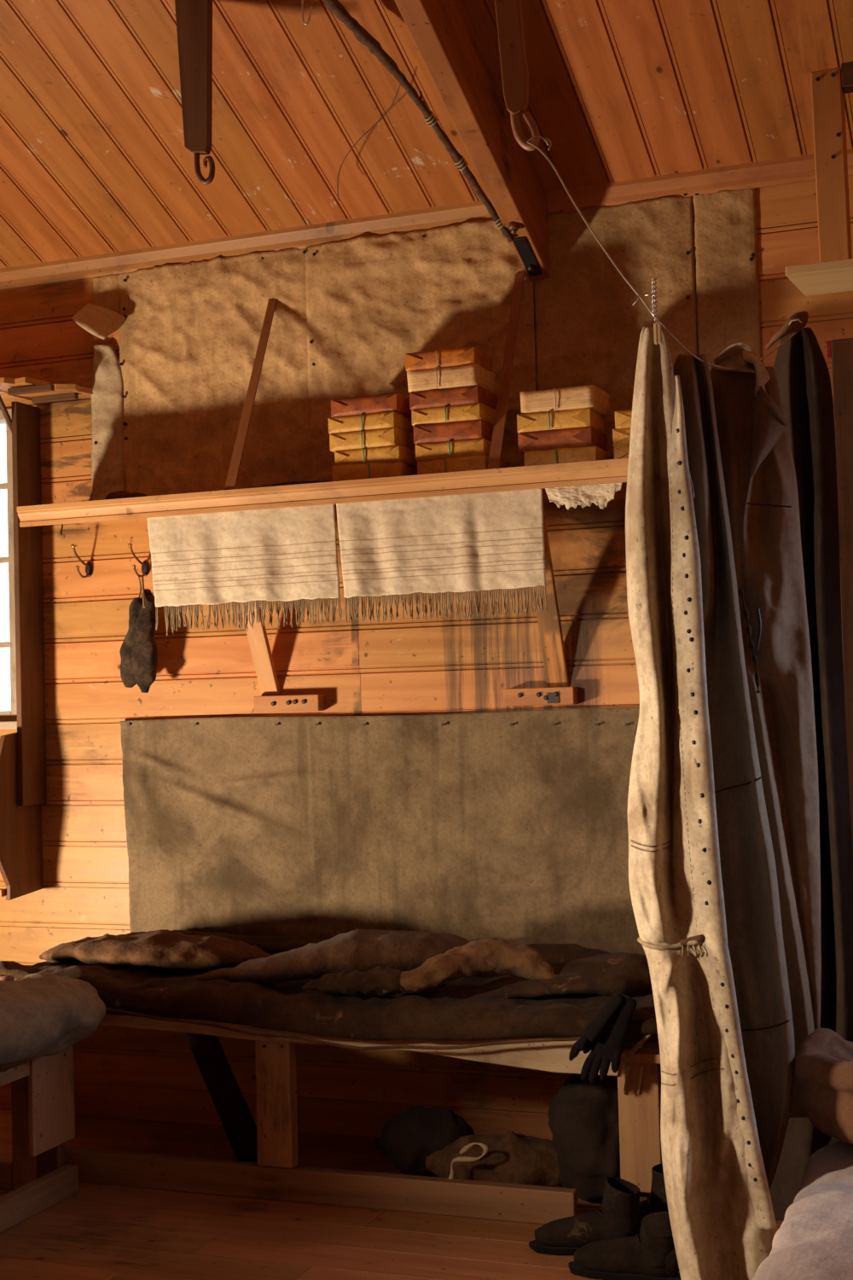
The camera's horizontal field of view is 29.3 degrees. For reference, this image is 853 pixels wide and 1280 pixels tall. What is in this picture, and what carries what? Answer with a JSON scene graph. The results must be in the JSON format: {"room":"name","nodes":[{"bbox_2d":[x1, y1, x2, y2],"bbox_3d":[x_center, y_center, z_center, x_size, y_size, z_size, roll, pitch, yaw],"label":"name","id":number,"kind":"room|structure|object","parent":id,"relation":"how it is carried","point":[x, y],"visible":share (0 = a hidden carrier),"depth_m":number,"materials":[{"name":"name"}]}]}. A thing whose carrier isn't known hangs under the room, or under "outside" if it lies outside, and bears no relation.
{"room":"dormitory","nodes":[
{"label":"dormitory","id":0,"kind":"room"},
{"bbox_2d":[0,1109,784,1279],"bbox_3d":[-0.820,1.655,2.613,6.000,0.060,6.200,-2,-2,21],"label":"floor","id":1,"kind":"structure","parent":0,"point":[99,1231],"depth_m":4.66,"materials":[{"name":"brown wood"}]},
{"bbox_2d":[0,1045,78,1233],"bbox_3d":[-2.260,1.496,4.604,1.820,0.490,1.900,-2,-2,21],"label":"bunk","id":2,"kind":"object","parent":1,"relation":"on","point":[43,1087],"visible":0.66,"depth_m":5.08,"materials":[{"name":"brown wood"}]},
{"bbox_2d":[0,972,106,1072],"bbox_3d":[-1.365,1.116,4.685,0.459,0.342,1.116,-3,-3,30],"label":"bedroll","id":3,"kind":"object","parent":2,"relation":"on","point":[42,1014],"visible":1,"depth_m":4.78,"materials":[{"name":"grey fabric"}]},
{"bbox_2d":[0,974,14,981],"bbox_3d":[-1.294,1.050,4.995,0.062,0.041,0.327,-1,-2,-16],"label":"cloth","id":4,"kind":"object","parent":3,"relation":"on","point":[2,977],"visible":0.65,"depth_m":4.98,"materials":[{"name":"brown fabric"}]},
{"bbox_2d":[64,1013,663,1224],"bbox_3d":[-0.397,1.420,5.343,2.630,0.599,0.848,-2,-2,21],"label":"wooden bed","id":5,"kind":"object","parent":1,"relation":"on","point":[276,1175],"visible":0.45,"depth_m":4.87,"materials":[{"name":"brown wood"}]},
{"bbox_2d":[184,1032,257,1162],"bbox_3d":[-0.662,1.501,5.306,0.270,0.466,0.040,-2,-2,21],"label":"diagonal brace","id":6,"kind":"object","parent":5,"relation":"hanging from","point":[236,1119],"visible":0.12,"depth_m":5.28,"materials":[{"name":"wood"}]},
{"bbox_2d":[0,953,658,1050],"bbox_3d":[-0.325,1.122,5.284,2.450,0.209,0.843,-2,-2,21],"label":"blanket","id":7,"kind":"object","parent":5,"relation":"on","point":[476,1008],"visible":0.55,"depth_m":4.87,"materials":[{"name":"fabric"}]},
{"bbox_2d":[39,929,272,971],"bbox_3d":[-0.947,1.041,5.464,0.874,0.127,0.346,-2,-2,21],"label":"animal pelt","id":8,"kind":"object","parent":7,"relation":"on","point":[161,949],"visible":0.9,"depth_m":5.35,"materials":[{"name":"brown fur"}]},
{"bbox_2d":[194,929,471,984],"bbox_3d":[-0.252,0.999,5.158,0.973,0.157,0.330,-1,-2,-1],"label":"animal pelt","id":9,"kind":"object","parent":7,"relation":"on","point":[360,950],"visible":0.72,"depth_m":5.04},
{"bbox_2d":[302,965,438,998],"bbox_3d":[-0.170,1.026,4.886,0.415,0.096,0.146,-2,-2,13],"label":"dark fur","id":10,"kind":"object","parent":7,"relation":"on","point":[370,982],"visible":0.88,"depth_m":4.84,"materials":[{"name":"brown fur"}]},
{"bbox_2d":[170,930,611,965],"bbox_3d":[-0.168,1.052,5.529,2.085,0.095,0.203,-2,-2,21],"label":"roll","id":11,"kind":"object","parent":7,"relation":"on","point":[555,954],"visible":0.16,"depth_m":5.58,"materials":[{"name":"fabric"}]},
{"bbox_2d":[383,938,556,994],"bbox_3d":[0.133,0.973,4.888,0.539,0.144,0.178,-2,-2,1],"label":"animal pelt","id":12,"kind":"object","parent":7,"relation":"on","point":[483,956],"visible":0.94,"depth_m":4.84},
{"bbox_2d":[502,952,652,998],"bbox_3d":[0.512,1.000,4.893,0.507,0.125,0.392,-2,-2,21],"label":"animal pelt","id":13,"kind":"object","parent":7,"relation":"on","point":[627,974],"visible":0.76,"depth_m":4.75,"materials":[{"name":"fur"}]},
{"bbox_2d":[569,992,623,1060],"bbox_3d":[0.468,1.067,4.493,0.154,0.179,0.066,-1,-2,-8],"label":"glove","id":14,"kind":"object","parent":7,"relation":"on","point":[596,1026],"visible":1,"depth_m":4.48,"materials":[{"name":"black leather"}]},
{"bbox_2d":[581,993,637,1083],"bbox_3d":[0.503,1.099,4.495,0.161,0.242,0.053,-2,-2,2],"label":"glove","id":15,"kind":"object","parent":7,"relation":"hanging from","point":[608,1047],"visible":0.98,"depth_m":4.48,"materials":[{"name":"black leather"}]},
{"bbox_2d":[375,1104,475,1177],"bbox_3d":[-0.001,1.579,5.124,0.345,0.219,0.226,-2,-2,21],"label":"sack","id":16,"kind":"object","parent":1,"relation":"on","point":[408,1137],"visible":0.59,"depth_m":5.06,"materials":[{"name":"fabric"}]},
{"bbox_2d":[425,1130,563,1186],"bbox_3d":[0.261,1.571,4.922,0.512,0.183,0.239,-2,-2,21],"label":"sack","id":17,"kind":"object","parent":1,"relation":"on","point":[512,1157],"visible":0.66,"depth_m":4.85,"materials":[{"name":"brown fabric"}]},
{"bbox_2d":[448,1142,488,1179],"bbox_3d":[0.117,1.547,4.795,0.142,0.142,0.036,-2,-2,21],"label":"tie","id":18,"kind":"object","parent":17,"relation":"on","point":[460,1159],"visible":1,"depth_m":4.79,"materials":[{"name":"beige fabric"}]},
{"bbox_2d":[548,1073,620,1202],"bbox_3d":[0.504,1.473,4.874,0.292,0.402,0.271,-2,-2,21],"label":"bundle","id":19,"kind":"object","parent":1,"relation":"on","point":[584,1125],"visible":0.62,"depth_m":4.78,"materials":[{"name":"fabric"}]},
{"bbox_2d":[529,1176,641,1254],"bbox_3d":[0.442,1.564,4.441,0.332,0.189,0.111,-2,-2,13],"label":"boot","id":20,"kind":"object","parent":1,"relation":"on","point":[618,1218],"visible":0.89,"depth_m":4.40,"materials":[{"name":"black leather"}]},
{"bbox_2d":[568,1211,681,1279],"bbox_3d":[0.522,1.564,4.230,0.332,0.170,0.103,-3,-2,25],"label":"boot","id":21,"kind":"object","parent":1,"relation":"on","point":[651,1254],"visible":0.89,"depth_m":4.18,"materials":[{"name":"black leather"}]},
{"bbox_2d":[600,1163,669,1221],"bbox_3d":[0.601,1.559,4.549,0.316,0.201,0.103,-3,-3,39],"label":"boot","id":22,"kind":"object","parent":1,"relation":"on","point":[657,1202],"visible":0.26,"depth_m":4.47,"materials":[{"name":"black leather"}]},
{"bbox_2d":[826,337,852,850],"bbox_3d":[1.455,0.398,4.347,0.966,2.467,0.080,-2,-2,21],"label":"post","id":23,"kind":"object","parent":1,"relation":"on","point":[840,351],"visible":0.58,"depth_m":4.44,"materials":[{"name":"brown wood"}]},
{"bbox_3d":[0.989,1.388,2.393,0.940,0.359,2.250,-2,-2,21],"label":"bunk","id":24,"kind":"object","parent":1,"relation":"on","visible":0},
{"bbox_2d":[751,1137,852,1279],"bbox_3d":[0.952,1.106,2.421,1.007,0.204,2.360,-2,-2,21],"label":"blanket","id":25,"kind":"object","parent":24,"relation":"on","point":[814,1241],"visible":0.98,"depth_m":2.93,"materials":[{"name":"beige fabric"}]},
{"bbox_2d":[795,1028,852,1145],"bbox_3d":[0.965,0.942,3.430,0.369,0.210,0.355,0,-3,-37],"label":"bag","id":26,"kind":"object","parent":25,"relation":"on","point":[824,1060],"visible":1,"depth_m":3.37,"materials":[{"name":"brown fabric"}]},
{"bbox_2d":[0,0,852,268],"bbox_3d":[-0.867,-2.833,2.774,6.170,2.571,6.327,-2,-2,21],"label":"ceiling","id":27,"kind":"structure","parent":0,"point":[95,160],"depth_m":5.20,"materials":[{"name":"brown wood"}]},
{"bbox_2d":[174,0,215,185],"bbox_3d":[-0.681,-1.636,4.811,0.117,0.602,0.030,-2,-2,21],"label":"strap","id":28,"kind":"object","parent":27,"relation":"hanging from","point":[194,18],"visible":1,"depth_m":4.79,"materials":[{"name":"brown leather"}]},
{"bbox_2d":[302,0,312,24],"bbox_3d":[-0.351,-1.856,4.783,0.033,0.102,0.006,-2,-2,21],"label":"wire hook","id":29,"kind":"object","parent":27,"relation":"hanging from","point":[311,8],"visible":1,"depth_m":4.78,"materials":[{"name":"grey metal"}]},
{"bbox_2d":[337,84,400,200],"bbox_3d":[-0.210,-1.599,5.249,0.060,0.210,0.541,0,-2,-25],"label":"loose wire","id":30,"kind":"object","parent":27,"relation":"hanging from","point":[399,84],"visible":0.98,"depth_m":5.21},
{"bbox_2d":[394,0,550,281],"bbox_3d":[-0.449,-2.340,3.443,0.073,2.119,4.598,-2,-2,21],"label":"rafter","id":31,"kind":"object","parent":27,"relation":"attached to","point":[442,32],"visible":1,"depth_m":4.95,"materials":[{"name":"brown wood"}]},
{"bbox_2d":[323,0,514,242],"bbox_3d":[-0.099,-1.646,4.892,0.051,0.678,1.182,-3,-3,38],"label":"pole","id":32,"kind":"object","parent":31,"relation":"attached to","point":[361,33],"visible":1,"depth_m":4.95,"materials":[{"name":"black wood"}]},
{"bbox_2d":[494,0,540,151],"bbox_3d":[0.184,-1.688,3.844,0.144,1.100,0.028,-2,-2,21],"label":"strap","id":33,"kind":"object","parent":27,"relation":"hanging from","point":[515,76],"visible":1,"depth_m":3.81,"materials":[{"name":"brown leather"}]},
{"bbox_2d":[526,135,797,370],"bbox_3d":[0.569,-0.886,3.928,0.405,0.575,0.983,-3,-3,32],"label":"wire","id":34,"kind":"object","parent":33,"relation":"hanging from","point":[653,312],"visible":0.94,"depth_m":3.57,"materials":[{"name":"grey metal"}]},
{"bbox_2d":[653,322,662,344],"bbox_3d":[0.478,-0.632,3.366,0.014,0.042,0.012,-2,-2,21],"label":"peg","id":35,"kind":"object","parent":34,"relation":"attached to","point":[657,328],"visible":1,"depth_m":3.36,"materials":[{"name":"brown wood"}]},
{"bbox_2d":[625,325,777,1279],"bbox_3d":[0.556,0.405,3.528,0.282,2.124,0.531,-1,-2,-2],"label":"curtain","id":36,"kind":"object","parent":34,"relation":"hanging from","point":[722,1214],"visible":0.98,"depth_m":3.32,"materials":[{"name":"fabric"}]},
{"bbox_2d":[673,354,795,1189],"bbox_3d":[0.665,0.296,3.715,0.196,1.872,0.497,-1,-2,-6],"label":"curtain","id":37,"kind":"object","parent":34,"relation":"hanging from","point":[748,868],"visible":0.56,"depth_m":3.56,"materials":[{"name":"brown fabric"}]},
{"bbox_2d":[709,342,821,1117],"bbox_3d":[0.792,0.212,3.826,0.224,1.808,0.246,-3,-3,34],"label":"curtain","id":38,"kind":"object","parent":34,"relation":"hanging from","point":[758,463],"visible":0.76,"depth_m":3.80,"materials":[{"name":"fabric"}]},
{"bbox_2d":[765,311,852,1220],"bbox_3d":[0.997,0.347,4.260,0.256,2.364,0.362,-1,-2,-15],"label":"curtain","id":39,"kind":"object","parent":34,"relation":"hanging from","point":[800,366],"visible":0.52,"depth_m":4.25,"materials":[{"name":"fabric"}]},
{"bbox_2d":[765,311,808,349],"bbox_3d":[0.925,-0.792,4.167,0.085,0.089,0.089,0,-3,-30],"label":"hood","id":40,"kind":"object","parent":39,"relation":"attached to","point":[796,322],"depth_m":4.14,"materials":[{"name":"brown fabric"}]},
{"bbox_2d":[0,174,852,1112],"bbox_3d":[0.242,-0.037,5.624,6.000,3.500,0.090,-2,-2,21],"label":"wall","id":41,"kind":"structure","parent":0,"point":[450,665],"depth_m":5.92,"materials":[{"name":"brown wood"}]},
{"bbox_2d":[0,408,17,729],"bbox_3d":[-1.902,-0.263,6.402,0.820,1.235,0.160,-2,-2,21],"label":"window","id":42,"kind":"structure","parent":41,"relation":"in","point":[8,718],"depth_m":6.26,"materials":[{"name":"paint"}]},
{"bbox_2d":[0,401,46,900],"bbox_3d":[-1.556,0.032,6.076,0.090,1.852,0.323,-2,-2,21],"label":"window frame","id":43,"kind":"structure","parent":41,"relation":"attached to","point":[23,791],"depth_m":6.11,"materials":[{"name":"brown wood"}]},
{"bbox_2d":[0,395,11,432],"bbox_3d":[-1.571,-0.848,6.080,0.024,0.186,0.198,-2,-2,13],"label":"strut","id":44,"kind":"object","parent":43,"relation":"attached to","point":[2,407],"visible":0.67,"depth_m":6.08,"materials":[{"name":"brown wood"}]},
{"bbox_2d":[0,377,93,405],"bbox_3d":[-1.865,-0.906,6.209,1.214,0.050,0.341,-2,-2,21],"label":"plank","id":45,"kind":"object","parent":41,"relation":"attached to","point":[23,390],"visible":1,"depth_m":6.05,"materials":[{"name":"brown wood"}]},
{"bbox_2d":[70,543,92,577],"bbox_3d":[-1.298,-0.295,6.108,0.032,0.123,0.109,-3,-3,29],"label":"coat hook","id":46,"kind":"object","parent":41,"relation":"attached to","point":[88,566],"visible":1,"depth_m":6.12,"materials":[{"name":"black metal"}]},
{"bbox_2d":[72,303,125,339],"bbox_3d":[-1.236,-1.190,6.077,0.190,0.178,0.138,-2,-2,21],"label":"flap","id":47,"kind":"object","parent":41,"relation":"attached to","point":[101,322],"visible":1,"depth_m":6.06,"materials":[{"name":"brown leather"}]},
{"bbox_2d":[90,343,127,500],"bbox_3d":[-1.192,-0.791,6.118,0.166,0.641,0.046,-2,-2,15],"label":"cloth","id":48,"kind":"object","parent":41,"relation":"attached to","point":[107,456],"visible":0.9,"depth_m":6.11,"materials":[{"name":"beige fabric"}]},
{"bbox_2d":[93,273,125,314],"bbox_3d":[-1.195,-1.294,6.144,0.145,0.168,0.016,-2,-2,21],"label":"cloth","id":49,"kind":"object","parent":41,"relation":"attached to","point":[105,288],"visible":0.83,"depth_m":6.15,"materials":[{"name":"brown fabric"}]},
{"bbox_2d":[128,542,149,576],"bbox_3d":[-1.070,-0.294,6.022,0.032,0.123,0.109,-3,-3,29],"label":"coat hook","id":50,"kind":"object","parent":41,"relation":"attached to","point":[145,567],"visible":1,"depth_m":6.04,"materials":[{"name":"black metal"}]},
{"bbox_2d":[119,576,157,692],"bbox_3d":[-1.053,-0.021,5.956,0.151,0.430,0.104,-2,-2,11],"label":"mitt","id":51,"kind":"object","parent":50,"relation":"hanging from","point":[138,652],"visible":0.98,"depth_m":5.92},
{"bbox_2d":[118,248,315,496],"bbox_3d":[-0.772,-0.933,5.963,0.809,0.931,0.037,-2,-2,21],"label":"cloth","id":52,"kind":"object","parent":41,"relation":"attached to","point":[190,332],"visible":0.86,"depth_m":5.97,"materials":[{"name":"brown fabric"}]},
{"bbox_2d":[0,197,494,290],"bbox_3d":[-1.143,-1.421,6.112,3.174,0.084,0.050,-2,-2,21],"label":"trim","id":53,"kind":"structure","parent":41,"relation":"attached to","point":[87,267],"depth_m":5.93,"materials":[{"name":"brown wood"}]},
{"bbox_2d":[0,1081,552,1140],"bbox_3d":[0.267,1.649,5.507,6.000,0.120,0.020,-2,-2,21],"label":"baseboard","id":54,"kind":"structure","parent":41,"relation":"attached to","point":[315,1114],"depth_m":5.76,"materials":[{"name":"brown wood"}]},
{"bbox_2d":[17,269,628,712],"bbox_3d":[0.001,-0.523,5.471,2.965,1.502,0.411,-2,-2,21],"label":"wall shelf","id":55,"kind":"object","parent":41,"relation":"attached to","point":[494,479],"visible":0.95,"depth_m":5.45,"materials":[{"name":"brown wood"}]},
{"bbox_2d":[104,490,147,500],"bbox_3d":[-1.089,-0.510,5.922,0.175,0.063,0.146,-2,-2,21],"label":"crumpled cloth","id":56,"kind":"object","parent":55,"relation":"on","point":[119,494],"visible":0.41,"depth_m":5.86,"materials":[{"name":"brown fabric"}]},
{"bbox_2d":[147,504,342,635],"bbox_3d":[-0.623,-0.242,5.514,0.729,0.433,0.033,-2,-2,21],"label":"cloth","id":57,"kind":"object","parent":55,"relation":"hanging from","point":[283,555],"visible":1,"depth_m":5.51,"materials":[{"name":"fabric"}]},
{"bbox_2d":[251,480,331,488],"bbox_3d":[-0.465,-0.529,5.701,0.434,0.049,0.127,-2,-2,21],"label":"crumpled cloth","id":58,"kind":"object","parent":55,"relation":"on","point":[303,481],"visible":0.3,"depth_m":5.66,"materials":[{"name":"brown fabric"}]},
{"bbox_2d":[332,460,417,481],"bbox_3d":[-0.172,-0.554,5.495,0.244,0.064,0.213,-2,-2,18],"label":"parcel","id":59,"kind":"object","parent":55,"relation":"on","point":[350,472],"visible":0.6,"depth_m":5.41,"materials":[{"name":"brown paper"}]},
{"bbox_2d":[334,445,418,467],"bbox_3d":[-0.164,-0.611,5.494,0.239,0.052,0.213,-2,-2,23],"label":"parcel","id":60,"kind":"object","parent":59,"relation":"on","point":[392,453],"visible":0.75,"depth_m":5.41,"materials":[{"name":"yellow paper"}]},
{"bbox_2d":[329,427,415,452],"bbox_3d":[-0.179,-0.666,5.501,0.242,0.061,0.213,-2,-2,23],"label":"parcel","id":61,"kind":"object","parent":60,"relation":"on","point":[389,436],"visible":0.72,"depth_m":5.42,"materials":[{"name":"yellow paper"}]},
{"bbox_2d":[328,411,413,433],"bbox_3d":[-0.183,-0.723,5.504,0.244,0.055,0.213,-2,-2,23],"label":"parcel","id":62,"kind":"object","parent":61,"relation":"on","point":[389,419],"visible":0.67,"depth_m":5.42,"materials":[{"name":"yellow paper"}]},
{"bbox_2d":[331,392,412,417],"bbox_3d":[-0.177,-0.781,5.501,0.242,0.062,0.209,-2,-2,21],"label":"parcel","id":63,"kind":"object","parent":62,"relation":"on","point":[396,402],"visible":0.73,"depth_m":5.42,"materials":[{"name":"red paper"}]},
{"bbox_2d":[336,488,547,623],"bbox_3d":[0.040,-0.272,5.264,0.716,0.429,0.032,-2,-2,21],"label":"cloth","id":64,"kind":"object","parent":55,"relation":"hanging from","point":[432,546],"visible":1,"depth_m":5.26,"materials":[{"name":"fabric"}]},
{"bbox_2d":[417,454,506,474],"bbox_3d":[0.115,-0.564,5.387,0.243,0.060,0.213,-2,-2,22],"label":"parcel","id":65,"kind":"object","parent":55,"relation":"on","point":[475,462],"visible":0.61,"depth_m":5.30,"materials":[{"name":"brown paper"}]},
{"bbox_2d":[415,437,502,460],"bbox_3d":[0.105,-0.620,5.393,0.240,0.057,0.213,-2,-2,20],"label":"parcel","id":66,"kind":"object","parent":65,"relation":"on","point":[425,451],"visible":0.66,"depth_m":5.30,"materials":[{"name":"yellow paper"}]},
{"bbox_2d":[413,418,494,443],"bbox_3d":[0.100,-0.678,5.394,0.241,0.062,0.209,-2,-2,21],"label":"parcel","id":67,"kind":"object","parent":66,"relation":"on","point":[443,432],"visible":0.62,"depth_m":5.31,"materials":[{"name":"red paper"}]},
{"bbox_2d":[411,402,496,425],"bbox_3d":[0.097,-0.736,5.399,0.244,0.055,0.213,-2,-2,22],"label":"parcel","id":68,"kind":"object","parent":67,"relation":"on","point":[471,411],"visible":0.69,"depth_m":5.32,"materials":[{"name":"yellow paper"}]},
{"bbox_2d":[409,384,497,410],"bbox_3d":[0.088,-0.791,5.402,0.242,0.061,0.209,-2,-2,21],"label":"parcel","id":69,"kind":"object","parent":68,"relation":"on","point":[471,394],"visible":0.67,"depth_m":5.32,"materials":[{"name":"red paper"}]},
{"bbox_2d":[407,363,496,393],"bbox_3d":[0.083,-0.855,5.411,0.245,0.071,0.206,-2,-2,21],"label":"parcel","id":70,"kind":"object","parent":69,"relation":"on","point":[468,375],"visible":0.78,"depth_m":5.33,"materials":[{"name":"paper"}]},
{"bbox_2d":[405,346,492,372],"bbox_3d":[0.073,-0.919,5.413,0.242,0.060,0.213,-2,-2,19],"label":"parcel","id":71,"kind":"object","parent":70,"relation":"on","point":[464,356],"visible":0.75,"depth_m":5.33,"materials":[{"name":"orange paper"}]},
{"bbox_2d":[524,446,612,465],"bbox_3d":[0.457,-0.578,5.259,0.241,0.060,0.213,-2,-2,21],"label":"parcel","id":72,"kind":"object","parent":55,"relation":"on","point":[590,453],"visible":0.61,"depth_m":5.17,"materials":[{"name":"orange paper"}]},
{"bbox_2d":[517,426,607,453],"bbox_3d":[0.439,-0.637,5.265,0.245,0.063,0.210,-2,-2,21],"label":"parcel","id":73,"kind":"object","parent":72,"relation":"on","point":[588,436],"visible":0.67,"depth_m":5.18,"materials":[{"name":"red paper"}]},
{"bbox_2d":[517,407,605,434],"bbox_3d":[0.435,-0.698,5.271,0.245,0.062,0.213,-2,-2,21],"label":"parcel","id":74,"kind":"object","parent":73,"relation":"on","point":[584,417],"visible":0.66,"depth_m":5.19,"materials":[{"name":"yellow paper"}]},
{"bbox_2d":[520,384,610,416],"bbox_3d":[0.449,-0.764,5.270,0.247,0.072,0.206,-2,-2,23],"label":"parcel","id":75,"kind":"object","parent":74,"relation":"on","point":[590,396],"visible":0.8,"depth_m":5.19,"materials":[{"name":"paper"}]},
{"bbox_2d":[545,482,622,509],"bbox_3d":[0.491,-0.456,5.097,0.262,0.100,0.018,-2,-2,19],"label":"hand towel","id":76,"kind":"object","parent":55,"relation":"hanging from","point":[601,495],"visible":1,"depth_m":5.09,"materials":[{"name":"fabric"}]},
{"bbox_2d":[614,445,629,459],"bbox_3d":[0.725,-0.585,5.158,0.228,0.052,0.213,-2,-2,20],"label":"parcel","id":77,"kind":"object","parent":55,"relation":"on","point":[623,451],"visible":0.09,"depth_m":5.10,"materials":[{"name":"orange paper"}]},
{"bbox_2d":[612,427,630,447],"bbox_3d":[0.720,-0.637,5.161,0.228,0.057,0.213,-2,-2,19],"label":"parcel","id":78,"kind":"object","parent":77,"relation":"on","point":[621,437],"visible":0.14,"depth_m":5.10,"materials":[{"name":"yellow paper"}]},
{"bbox_2d":[615,409,632,429],"bbox_3d":[0.729,-0.694,5.160,0.229,0.058,0.213,-2,-2,19],"label":"parcel","id":79,"kind":"object","parent":78,"relation":"on","point":[623,418],"visible":0.13,"depth_m":5.10,"materials":[{"name":"yellow paper"}]},
{"bbox_2d":[119,707,645,955],"bbox_3d":[-0.108,0.681,5.657,2.192,0.854,0.043,-2,-2,21],"label":"canvas","id":80,"kind":"object","parent":41,"relation":"attached to","point":[512,827],"visible":0.79,"depth_m":5.68,"materials":[{"name":"beige fabric"}]},
{"bbox_2d":[305,219,536,481],"bbox_3d":[-0.031,-0.965,5.679,0.848,0.933,0.046,-2,-2,21],"label":"cloth","id":81,"kind":"object","parent":41,"relation":"attached to","point":[372,301],"visible":0.62,"depth_m":5.70,"materials":[{"name":"brown fabric"}]},
{"bbox_2d":[533,192,697,459],"bbox_3d":[0.626,-0.999,5.441,0.553,0.947,0.031,-2,-2,21],"label":"cloth","id":82,"kind":"object","parent":41,"relation":"attached to","point":[588,327],"visible":0.52,"depth_m":5.44,"materials":[{"name":"brown fabric"}]},
{"bbox_2d":[545,144,852,213],"bbox_3d":[1.697,-1.538,5.044,2.753,0.084,0.050,-2,-2,21],"label":"trim","id":83,"kind":"structure","parent":41,"relation":"attached to","point":[797,169],"depth_m":5.34,"materials":[{"name":"brown wood"}]},
{"bbox_2d":[692,186,762,366],"bbox_3d":[0.984,-1.012,5.312,0.205,0.943,0.019,-2,-2,21],"label":"cloth","id":84,"kind":"object","parent":41,"relation":"attached to","point":[725,221],"visible":0.55,"depth_m":5.32,"materials":[{"name":"brown fabric"}]},
{"bbox_2d":[785,61,852,296],"bbox_3d":[1.254,-1.132,3.768,0.817,0.552,0.268,-2,-2,21],"label":"shelf","id":85,"kind":"object","parent":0,"point":[834,273],"visible":1,"depth_m":3.94,"materials":[{"name":"brown wood"}]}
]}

